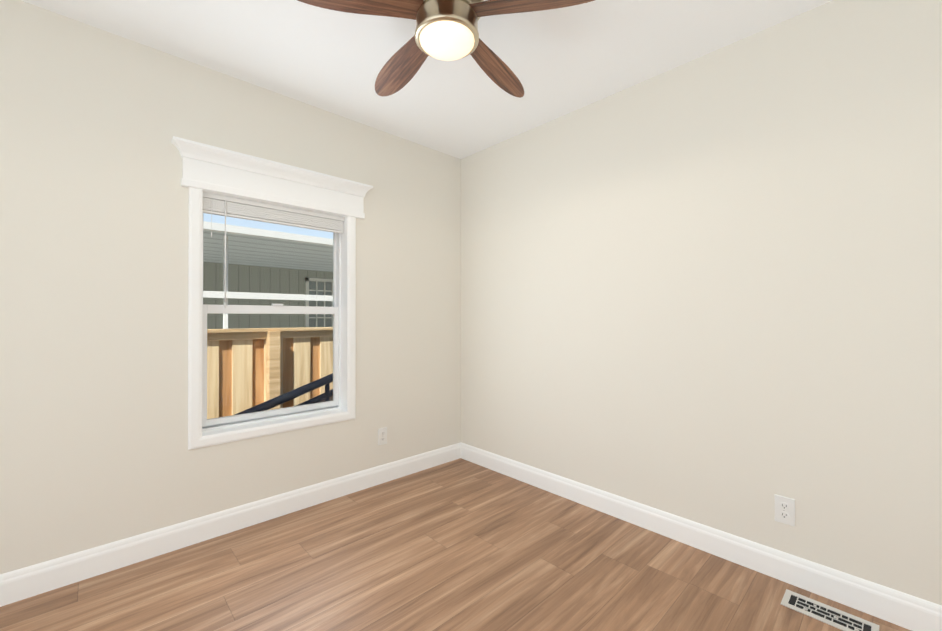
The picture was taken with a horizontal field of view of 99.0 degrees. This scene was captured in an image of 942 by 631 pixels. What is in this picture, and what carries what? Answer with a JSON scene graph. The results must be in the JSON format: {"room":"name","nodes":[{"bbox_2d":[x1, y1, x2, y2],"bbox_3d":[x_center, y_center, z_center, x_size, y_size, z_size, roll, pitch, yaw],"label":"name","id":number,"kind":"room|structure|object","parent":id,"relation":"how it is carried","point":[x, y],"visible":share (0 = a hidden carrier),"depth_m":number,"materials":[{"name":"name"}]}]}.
{"room":"empty bedroom","nodes":[
{"label":"empty bedroom","id":0,"kind":"room"},
{"bbox_2d":[0,0,460,573],"bbox_3d":[-1.312,-0.065,2.202,3.530,2.420,0.140,0,0,-43],"label":"wall","id":1,"kind":"structure","parent":0,"point":[94,236],"depth_m":1.89,"materials":[{"name":"beige paint"}]},
{"bbox_2d":[0,443,459,606],"bbox_3d":[-1.260,1.085,2.142,3.250,0.121,0.015,0,0,-43],"label":"baseboard","id":2,"kind":"structure","parent":1,"relation":"attached to","point":[33,580],"depth_m":2.01,"materials":[{"name":"white wood"}]},
{"bbox_2d":[171,136,372,449],"bbox_3d":[-1.107,-0.091,2.360,1.065,1.527,0.216,0,0,-43],"label":"window","id":3,"kind":"structure","parent":1,"relation":"in","point":[252,417],"depth_m":2.28,"materials":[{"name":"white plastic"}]},
{"bbox_2d":[203,192,343,307],"bbox_3d":[-1.113,-0.339,2.349,0.777,0.599,0.040,0,0,-43],"label":"window blind","id":4,"kind":"object","parent":3,"relation":"attached to","point":[220,205],"visible":0.85,"depth_m":2.29,"materials":[{"name":"white plastic"}]},
{"bbox_2d":[378,427,386,445],"bbox_3d":[-0.607,0.830,2.762,0.070,0.115,0.008,0,0,-43],"label":"outlet","id":5,"kind":"object","parent":1,"relation":"attached to","point":[382,436],"visible":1,"depth_m":2.76,"materials":[{"name":"white plastic"}]},
{"bbox_2d":[21,0,831,158],"bbox_3d":[-0.150,-1.339,0.973,3.530,0.120,3.530,0,0,-43],"label":"ceiling","id":6,"kind":"structure","parent":0,"point":[559,62],"depth_m":1.93,"materials":[{"name":"white paint"}]},
{"bbox_2d":[297,0,594,97],"bbox_3d":[-0.100,-1.123,1.509,1.107,0.308,1.088,0,0,-43],"label":"ceiling fan","id":7,"kind":"object","parent":6,"relation":"hanging from","point":[446,30],"visible":1,"depth_m":1.43,"materials":[{"name":"brown wood"}]},
{"bbox_2d":[0,458,910,630],"bbox_3d":[-0.150,1.191,0.964,3.530,0.100,3.530,0,0,-43],"label":"floor","id":8,"kind":"structure","parent":0,"point":[460,544],"depth_m":1.75,"materials":[{"name":"brown wood"}]},
{"bbox_2d":[781,589,878,630],"bbox_3d":[1.363,1.141,1.534,0.124,0.005,0.272,0,0,-43],"label":"floor vent","id":9,"kind":"object","parent":8,"relation":"in","point":[827,614],"visible":1,"depth_m":1.54,"materials":[{"name":"white metal"}]},
{"bbox_2d":[461,0,941,604],"bbox_3d":[1.132,-0.065,2.080,0.140,2.420,3.390,0,0,-43],"label":"wall","id":10,"kind":"structure","parent":0,"point":[705,290],"depth_m":1.85,"materials":[{"name":"beige paint"}]},
{"bbox_2d":[460,442,941,630],"bbox_3d":[1.031,1.084,2.071,0.015,0.121,3.180,0,0,-43],"label":"baseboard","id":11,"kind":"structure","parent":10,"relation":"attached to","point":[902,609],"depth_m":1.83,"materials":[{"name":"white wood"}]},
{"bbox_2d":[774,494,794,526],"bbox_3d":[1.353,0.841,1.734,0.008,0.115,0.070,0,0,-43],"label":"outlet","id":12,"kind":"object","parent":10,"relation":"attached to","point":[784,510],"visible":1,"depth_m":1.73,"materials":[{"name":"white plastic"}]},
{"label":"outside","id":13,"kind":"structure","parent":0,"visible":0},
{"bbox_3d":[-5.500,1.986,13.378,34.000,0.200,21.840,0,0,-43],"label":"ground","id":14,"kind":"structure","parent":13,"visible":0},
{"bbox_2d":[203,221,332,328],"bbox_3d":[-1.364,0.374,8.997,30.000,2.992,3.500,0,0,-43],"label":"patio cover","id":15,"kind":"object","parent":14,"relation":"on","point":[303,257],"depth_m":6.03,"materials":[{"name":"white"}]},
{"bbox_2d":[203,262,332,328],"bbox_3d":[-3.574,0.154,11.342,30.000,3.450,3.055,0,0,-43],"label":"home","id":16,"kind":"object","parent":14,"relation":"on","point":[254,283],"depth_m":8.60,"materials":[{"name":"grey"}]},
{"bbox_2d":[207,327,332,418],"bbox_3d":[-1.672,0.980,3.532,10.505,1.740,0.155,0,0,-43],"label":"fence","id":17,"kind":"object","parent":14,"relation":"on","point":[254,344],"depth_m":3.42,"materials":[{"name":"brown wood"}]},
{"bbox_2d":[235,373,332,414],"bbox_3d":[-1.612,0.972,3.062,4.318,2.023,0.432,0,0,-43],"label":"handrail","id":18,"kind":"object","parent":14,"relation":"on","point":[311,386],"depth_m":3.09,"materials":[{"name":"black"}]}
]}

